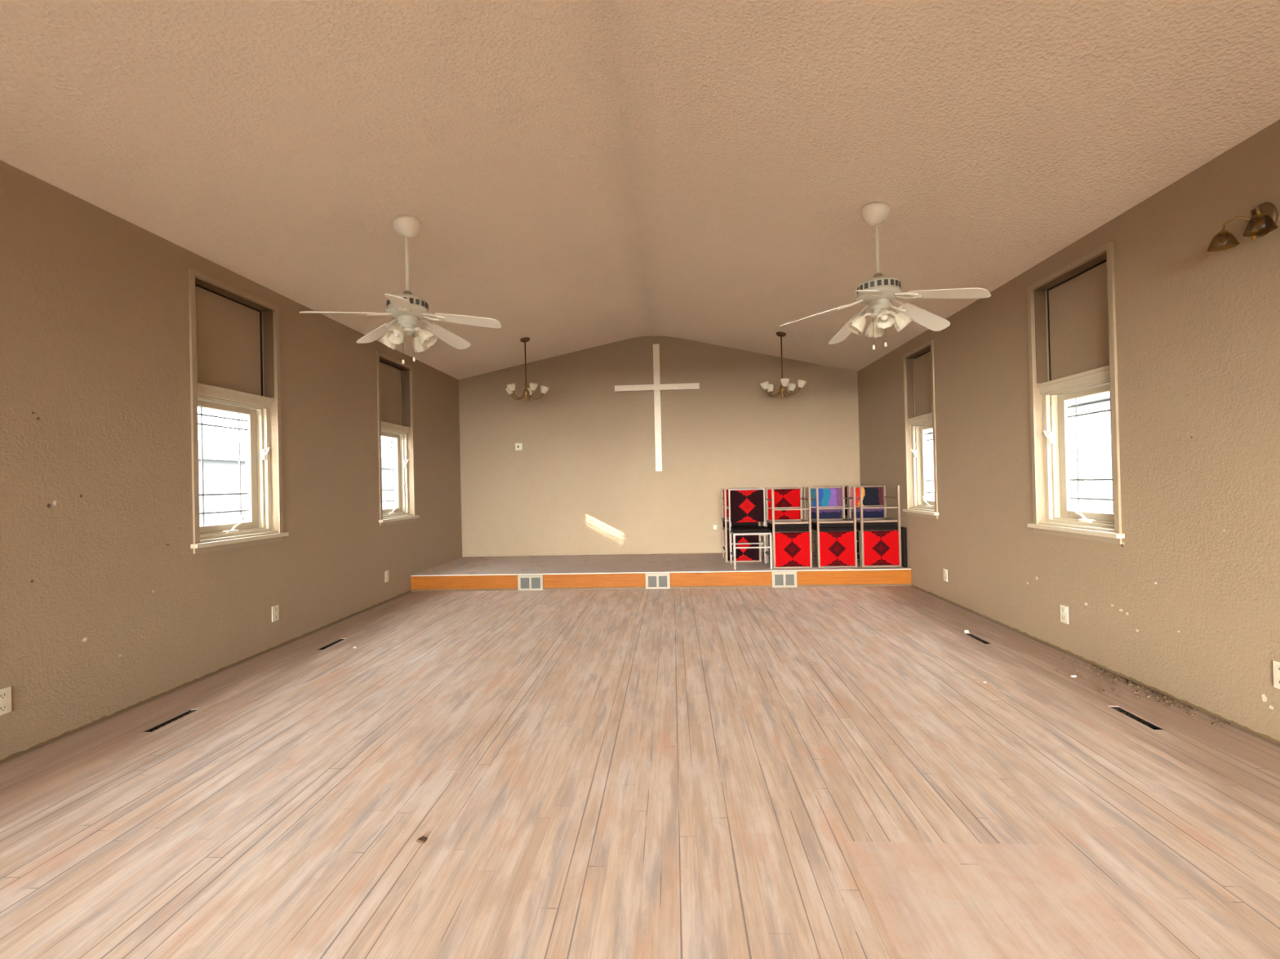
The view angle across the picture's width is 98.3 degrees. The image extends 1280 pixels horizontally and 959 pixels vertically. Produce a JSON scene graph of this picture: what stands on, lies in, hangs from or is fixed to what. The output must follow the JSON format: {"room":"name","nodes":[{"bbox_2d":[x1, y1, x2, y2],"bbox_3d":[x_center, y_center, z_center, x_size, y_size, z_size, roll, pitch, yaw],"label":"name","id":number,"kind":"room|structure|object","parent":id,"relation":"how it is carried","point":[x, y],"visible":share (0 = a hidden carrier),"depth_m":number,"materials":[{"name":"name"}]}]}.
{"room":"church hall","nodes":[
{"label":"church hall","id":0,"kind":"room"},
{"bbox_2d":[0,160,462,763],"bbox_3d":[-3.053,-0.097,1.566,0.220,2.725,12.770,-1,0,3],"label":"wall","id":1,"kind":"structure","parent":0,"point":[108,608],"depth_m":3.16,"materials":[{"name":"paint"}]},
{"bbox_2d":[0,686,11,715],"bbox_3d":[-2.858,0.997,2.481,0.009,0.116,0.072,-1,0,3],"label":"wall outlet","id":2,"kind":"object","parent":1,"relation":"attached to","point":[5,693],"visible":1,"depth_m":2.49,"materials":[{"name":"beige plastic"}]},
{"bbox_2d":[0,691,7,699],"bbox_3d":[-2.857,0.969,2.481,0.003,0.030,0.034,-1,0,3],"label":"socket","id":3,"kind":"object","parent":2,"relation":"attached to","point":[3,695],"depth_m":2.48,"materials":[{"name":"beige plastic"}]},
{"bbox_2d":[0,703,7,712],"bbox_3d":[-2.855,1.025,2.481,0.003,0.030,0.034,-1,0,3],"label":"socket","id":4,"kind":"object","parent":2,"relation":"attached to","point":[3,707],"depth_m":2.48,"materials":[{"name":"beige plastic"}]},
{"bbox_2d":[188,267,288,554],"bbox_3d":[-2.892,-0.430,3.897,0.245,1.807,0.830,-1,0,3],"label":"window","id":5,"kind":"structure","parent":1,"relation":"in","point":[225,333],"depth_m":3.98,"materials":[{"name":"beige paint"}]},
{"bbox_2d":[271,604,279,622],"bbox_3d":[-2.758,1.013,4.193,0.009,0.116,0.072,-1,0,3],"label":"wall outlet","id":6,"kind":"object","parent":1,"relation":"attached to","point":[275,610],"visible":1,"depth_m":4.19,"materials":[{"name":"beige plastic"}]},
{"bbox_2d":[384,570,388,582],"bbox_3d":[-2.663,1.020,5.827,0.009,0.116,0.072,-1,0,3],"label":"wall outlet","id":7,"kind":"object","parent":1,"relation":"attached to","point":[386,573],"visible":1,"depth_m":5.81,"materials":[{"name":"beige plastic"}]},
{"bbox_2d":[376,351,419,525],"bbox_3d":[-2.762,-0.419,6.119,0.245,1.807,0.820,-1,0,3],"label":"window","id":8,"kind":"structure","parent":1,"relation":"in","point":[389,374],"depth_m":6.30,"materials":[{"name":"beige paint"}]},
{"bbox_2d":[0,586,1279,958],"bbox_3d":[-0.161,1.254,0.615,6.040,0.120,11.662,-1,0,3],"label":"floor","id":9,"kind":"structure","parent":0,"point":[799,772],"depth_m":2.06,"materials":[{"name":"beige wood"}]},
{"bbox_2d":[144,710,196,732],"bbox_3d":[-2.451,1.312,2.901,0.048,0.096,0.278,-1,0,3],"label":"floor vent","id":10,"kind":"object","parent":9,"relation":"in","point":[179,717],"visible":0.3,"depth_m":2.91,"materials":[{"name":"brown metal"}]},
{"bbox_2d":[319,639,344,649],"bbox_3d":[-2.371,1.319,4.269,0.048,0.096,0.298,-1,0,3],"label":"floor vent","id":11,"kind":"object","parent":9,"relation":"in","point":[340,640],"visible":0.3,"depth_m":4.30,"materials":[{"name":"brown metal"}]},
{"bbox_2d":[416,835,427,843],"bbox_3d":[-0.732,1.211,1.864,0.038,0.006,0.030,-2,0,32],"label":"scrap","id":12,"kind":"object","parent":9,"relation":"on","point":[423,839],"visible":1,"depth_m":1.86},
{"bbox_2d":[410,551,911,591],"bbox_3d":[0.207,1.131,6.970,5.596,0.189,1.584,-1,0,3],"label":"stage","id":13,"kind":"object","parent":9,"relation":"on","point":[686,571],"visible":0.95,"depth_m":6.30,"materials":[{"name":"wood"}]},
{"bbox_2d":[517,574,543,591],"bbox_3d":[-1.238,1.166,6.261,0.285,0.173,0.016,-1,0,3],"label":"floor register","id":14,"kind":"object","parent":13,"relation":"attached to","point":[525,582],"visible":1,"depth_m":6.26,"materials":[{"name":"beige metal"}]},
{"bbox_2d":[520,577,528,588],"bbox_3d":[-1.300,1.172,6.267,0.100,0.123,0.009,-1,0,3],"label":"grille","id":15,"kind":"object","parent":14,"relation":"attached to","point":[524,581],"depth_m":6.27,"materials":[{"name":"grey metal"}]},
{"bbox_2d":[531,577,540,588],"bbox_3d":[-1.175,1.169,6.260,0.100,0.123,0.009,-1,0,3],"label":"grille","id":16,"kind":"object","parent":14,"relation":"attached to","point":[535,582],"depth_m":6.26,"materials":[{"name":"grey metal"}]},
{"bbox_2d":[644,573,670,589],"bbox_3d":[0.197,1.133,6.178,0.272,0.173,0.016,-1,0,3],"label":"floor register","id":17,"kind":"object","parent":13,"relation":"attached to","point":[653,580],"visible":1,"depth_m":6.17,"materials":[{"name":"beige metal"}]},
{"bbox_2d":[648,576,656,586],"bbox_3d":[0.138,1.138,6.183,0.094,0.123,0.009,-1,0,3],"label":"grille","id":18,"kind":"object","parent":17,"relation":"attached to","point":[651,580],"depth_m":6.18,"materials":[{"name":"grey metal"}]},
{"bbox_2d":[658,576,666,586],"bbox_3d":[0.256,1.135,6.176,0.094,0.123,0.009,-1,0,3],"label":"grille","id":19,"kind":"object","parent":17,"relation":"attached to","point":[662,580],"depth_m":6.18,"materials":[{"name":"grey metal"}]},
{"bbox_2d":[720,488,758,562],"bbox_3d":[1.269,0.563,7.016,0.428,0.902,0.427,-1,0,4],"label":"chair","id":20,"kind":"object","parent":13,"relation":"on","point":[726,489],"visible":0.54,"depth_m":7.20,"materials":[{"name":"metal"}]},
{"bbox_2d":[720,487,761,562],"bbox_3d":[1.266,0.559,6.969,0.428,0.902,0.427,-1,0,3],"label":"chair","id":21,"kind":"object","parent":13,"relation":"on","point":[742,555],"visible":0.65,"depth_m":6.76,"materials":[{"name":"fabric"}]},
{"bbox_2d":[728,488,772,569],"bbox_3d":[1.275,0.559,6.434,0.428,0.902,0.427,-1,0,3],"label":"chair","id":22,"kind":"object","parent":13,"relation":"on","point":[747,505],"visible":1,"depth_m":6.61,"materials":[{"name":"black fabric"}]},
{"bbox_2d":[741,487,762,556],"bbox_3d":[1.394,0.563,7.449,0.428,0.902,0.427,-1,0,4],"label":"chair","id":23,"kind":"object","parent":13,"relation":"on","point":[741,487],"visible":0.06,"depth_m":7.22,"materials":[{"name":"metal"}]},
{"bbox_2d":[765,487,786,550],"bbox_3d":[1.817,0.550,6.984,0.428,0.902,0.427,-1,0,3],"label":"chair","id":24,"kind":"object","parent":13,"relation":"on","point":[766,487],"visible":0.04,"depth_m":7.18,"materials":[{"name":"metal"}]},
{"bbox_2d":[771,571,797,587],"bbox_3d":[1.589,1.101,6.096,0.270,0.173,0.016,-1,0,3],"label":"floor register","id":25,"kind":"object","parent":13,"relation":"attached to","point":[780,579],"visible":1,"depth_m":6.09,"materials":[{"name":"beige metal"}]},
{"bbox_2d":[774,574,783,585],"bbox_3d":[1.531,1.106,6.102,0.093,0.123,0.009,-1,0,3],"label":"grille","id":26,"kind":"object","parent":25,"relation":"attached to","point":[779,579],"depth_m":6.10,"materials":[{"name":"grey metal"}]},
{"bbox_2d":[785,574,794,585],"bbox_3d":[1.648,1.103,6.095,0.093,0.123,0.009,-1,0,3],"label":"grille","id":27,"kind":"object","parent":25,"relation":"attached to","point":[789,579],"depth_m":6.09,"materials":[{"name":"grey metal"}]},
{"bbox_2d":[764,486,806,520],"bbox_3d":[1.815,0.546,6.937,0.428,0.902,0.427,-1,0,3],"label":"chair","id":28,"kind":"object","parent":13,"relation":"on","point":[804,488],"visible":0.13,"depth_m":6.71,"materials":[{"name":"metal"}]},
{"bbox_2d":[764,487,808,568],"bbox_3d":[1.719,0.549,6.469,0.428,0.902,0.427,-1,0,3],"label":"chair","id":29,"kind":"object","parent":13,"relation":"on","point":[788,496],"visible":0.7,"depth_m":6.64,"materials":[{"name":"fabric"}]},
{"bbox_2d":[765,487,812,568],"bbox_3d":[1.716,0.545,6.422,0.428,0.902,0.427,-1,0,3],"label":"chair","id":30,"kind":"object","parent":29,"relation":"on","point":[790,549],"visible":1,"depth_m":6.22,"materials":[{"name":"fabric"}]},
{"bbox_2d":[805,486,853,567],"bbox_3d":[2.211,0.538,6.440,0.428,0.902,0.427,-1,0,2],"label":"chair","id":31,"kind":"object","parent":13,"relation":"on","point":[828,495],"visible":0.66,"depth_m":6.62,"materials":[{"name":"fabric"}]},
{"bbox_2d":[807,486,857,568],"bbox_3d":[2.208,0.534,6.393,0.428,0.902,0.427,-1,0,3],"label":"chair","id":32,"kind":"object","parent":31,"relation":"on","point":[839,548],"visible":0.91,"depth_m":6.19,"materials":[{"name":"fabric"}]},
{"bbox_2d":[813,485,847,556],"bbox_3d":[2.456,0.535,6.947,0.428,0.902,0.427,-1,0,4],"label":"chair","id":33,"kind":"object","parent":13,"relation":"on","point":[845,486],"visible":0.16,"depth_m":7.11,"materials":[{"name":"metal"}]},
{"bbox_2d":[814,485,859,560],"bbox_3d":[2.453,0.532,6.900,0.428,0.902,0.427,-1,0,4],"label":"chair","id":34,"kind":"object","parent":13,"relation":"on","point":[846,504],"visible":0.16,"depth_m":6.68,"materials":[{"name":"metal"}]},
{"bbox_2d":[846,485,897,567],"bbox_3d":[2.690,0.527,6.412,0.428,0.902,0.427,-1,0,3],"label":"chair","id":35,"kind":"object","parent":13,"relation":"on","point":[872,495],"visible":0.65,"depth_m":6.59,"materials":[{"name":"fabric"}]},
{"bbox_2d":[848,485,902,567],"bbox_3d":[2.688,0.523,6.365,0.428,0.902,0.427,-1,0,3],"label":"chair","id":36,"kind":"object","parent":35,"relation":"on","point":[879,548],"visible":0.91,"depth_m":6.16,"materials":[{"name":"fabric"}]},
{"bbox_2d":[896,525,907,567],"bbox_3d":[2.932,0.751,6.298,0.044,0.440,0.400,-1,0,3],"label":"seat cushion","id":37,"kind":"object","parent":13,"relation":"on","point":[903,530],"visible":0.46,"depth_m":6.10,"materials":[{"name":"black fabric"}]},
{"bbox_2d":[964,633,990,644],"bbox_3d":[2.457,1.207,4.028,0.048,0.096,0.278,-1,0,3],"label":"floor vent","id":38,"kind":"object","parent":9,"relation":"in","point":[968,634],"visible":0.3,"depth_m":4.06,"materials":[{"name":"brown metal"}]},
{"bbox_2d":[1110,706,1162,729],"bbox_3d":[2.393,1.200,2.674,0.048,0.096,0.268,-1,0,3],"label":"floor vent","id":39,"kind":"object","parent":9,"relation":"in","point":[1131,716],"visible":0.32,"depth_m":2.69,"materials":[{"name":"brown metal"}]},
{"bbox_2d":[1055,657,1231,726],"bbox_3d":[2.623,1.139,3.051,0.311,0.012,0.988,-1,0,3],"label":"debris","id":40,"kind":"object","parent":9,"relation":"on","point":[1113,677],"visible":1,"depth_m":2.98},
{"bbox_2d":[0,0,1279,379],"bbox_3d":[-0.188,-1.921,1.408,6.040,0.942,13.210,-1,0,3],"label":"ceiling","id":41,"kind":"structure","parent":0,"point":[575,175],"depth_m":2.85,"materials":[{"name":"beige paint"}]},
{"bbox_2d":[298,215,501,364],"bbox_3d":[-1.523,-1.267,3.737,1.164,0.979,1.207,-1,0,3],"label":"ceiling fan","id":42,"kind":"object","parent":41,"relation":"hanging from","point":[408,308],"visible":1,"depth_m":3.71,"materials":[{"name":"white metal"}]},
{"bbox_2d":[505,337,548,403],"bbox_3d":[-1.401,-1.332,6.796,0.534,0.804,0.521,-1,0,3],"label":"chandelier","id":43,"kind":"object","parent":41,"relation":"hanging from","point":[527,393],"visible":1,"depth_m":6.76,"materials":[{"name":"white glass"}]},
{"bbox_2d":[760,331,806,399],"bbox_3d":[1.685,-1.352,6.580,0.534,0.810,0.525,-1,0,3],"label":"chandelier","id":44,"kind":"object","parent":41,"relation":"hanging from","point":[766,385],"visible":1,"depth_m":6.57,"materials":[{"name":"white glass"}]},
{"bbox_2d":[779,201,991,350],"bbox_3d":[1.516,-1.303,3.606,1.189,0.932,1.196,-1,0,3],"label":"ceiling fan","id":45,"kind":"object","parent":41,"relation":"hanging from","point":[877,293],"visible":1,"depth_m":3.54,"materials":[{"name":"white metal"}]},
{"bbox_2d":[458,336,860,556],"bbox_3d":[0.224,-0.415,7.883,6.040,3.290,0.220,-1,0,3],"label":"wall","id":46,"kind":"structure","parent":0,"point":[584,480],"depth_m":7.79,"materials":[{"name":"paint"}]},
{"bbox_2d":[515,443,522,450],"bbox_3d":[-1.723,-0.465,7.867,0.104,0.104,0.037,-1,0,3],"label":"thermostat","id":47,"kind":"object","parent":46,"relation":"attached to","point":[518,446],"visible":1,"depth_m":7.86,"materials":[{"name":"beige plastic"}]},
{"bbox_2d":[614,343,699,471],"bbox_3d":[0.242,-1.006,7.752,1.185,1.780,0.040,-1,0,3],"label":"wooden cross","id":48,"kind":"object","parent":46,"relation":"attached to","point":[656,387],"visible":1,"depth_m":7.74,"materials":[{"name":"white wood"}]},
{"bbox_2d":[857,119,1279,744],"bbox_3d":[2.757,-0.194,1.227,0.220,2.648,12.770,-1,0,3],"label":"wall","id":49,"kind":"structure","parent":0,"point":[1186,610],"depth_m":2.97,"materials":[{"name":"paint"}]},
{"bbox_2d":[902,339,938,519],"bbox_3d":[2.981,-0.491,5.743,0.245,1.750,0.740,-1,0,3],"label":"window","id":50,"kind":"structure","parent":49,"relation":"in","point":[924,420],"depth_m":5.93,"materials":[{"name":"beige paint"}]},
{"bbox_2d":[943,568,947,582],"bbox_3d":[2.903,0.910,5.266,0.009,0.116,0.072,-1,0,3],"label":"wall outlet","id":51,"kind":"object","parent":49,"relation":"attached to","point":[945,571],"visible":1,"depth_m":5.25,"materials":[{"name":"beige plastic"}]},
{"bbox_2d":[1059,604,1068,624],"bbox_3d":[2.809,0.893,3.670,0.009,0.116,0.072,-1,0,3],"label":"wall outlet","id":52,"kind":"object","parent":49,"relation":"attached to","point":[1064,609],"visible":1,"depth_m":3.66,"materials":[{"name":"beige plastic"}]},
{"bbox_2d":[1026,240,1124,544],"bbox_3d":[2.854,-0.502,3.567,0.245,1.750,0.800,-1,0,3],"label":"window","id":53,"kind":"structure","parent":49,"relation":"in","point":[1082,340],"depth_m":3.67,"materials":[{"name":"beige paint"}]},
{"bbox_2d":[1216,201,1277,243],"bbox_3d":[2.619,-1.110,2.392,0.149,0.162,0.258,-1,0,3],"label":"wall sconce","id":54,"kind":"object","parent":49,"relation":"attached to","point":[1264,217],"visible":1,"depth_m":2.37,"materials":[{"name":"brown metal"}]},
{"bbox_2d":[1272,660,1279,688],"bbox_3d":[2.732,0.838,2.356,0.009,0.116,0.072,-1,0,3],"label":"wall outlet","id":55,"kind":"object","parent":49,"relation":"attached to","point":[1276,665],"visible":1,"depth_m":2.38,"materials":[{"name":"beige plastic"}]},
{"bbox_2d":[1276,665,1279,673],"bbox_3d":[2.728,0.810,2.356,0.003,0.030,0.034,-1,0,3],"label":"socket","id":56,"kind":"object","parent":55,"relation":"attached to","point":[1277,666],"depth_m":2.37,"materials":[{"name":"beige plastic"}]},
{"label":"outside","id":57,"kind":"structure","parent":0,"visible":0},
{"bbox_3d":[0.309,1.885,4.981,86.000,0.150,90.000,-1,0,3],"label":"ground","id":58,"kind":"structure","parent":57,"visible":0},
{"bbox_2d":[198,440,395,526],"bbox_3d":[-13.210,0.504,18.550,6.100,3.400,16.900,-1,0,3],"label":"neighbouring building","id":59,"kind":"structure","parent":58,"relation":"on","point":[220,459],"depth_m":14.47,"materials":[{"name":"white"}]},
{"bbox_2d":[927,391,1112,513],"bbox_3d":[15.639,-1.123,15.620,7.100,5.300,19.400,-1,0,3],"label":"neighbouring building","id":60,"kind":"structure","parent":58,"relation":"on","point":[1094,429],"depth_m":15.15,"materials":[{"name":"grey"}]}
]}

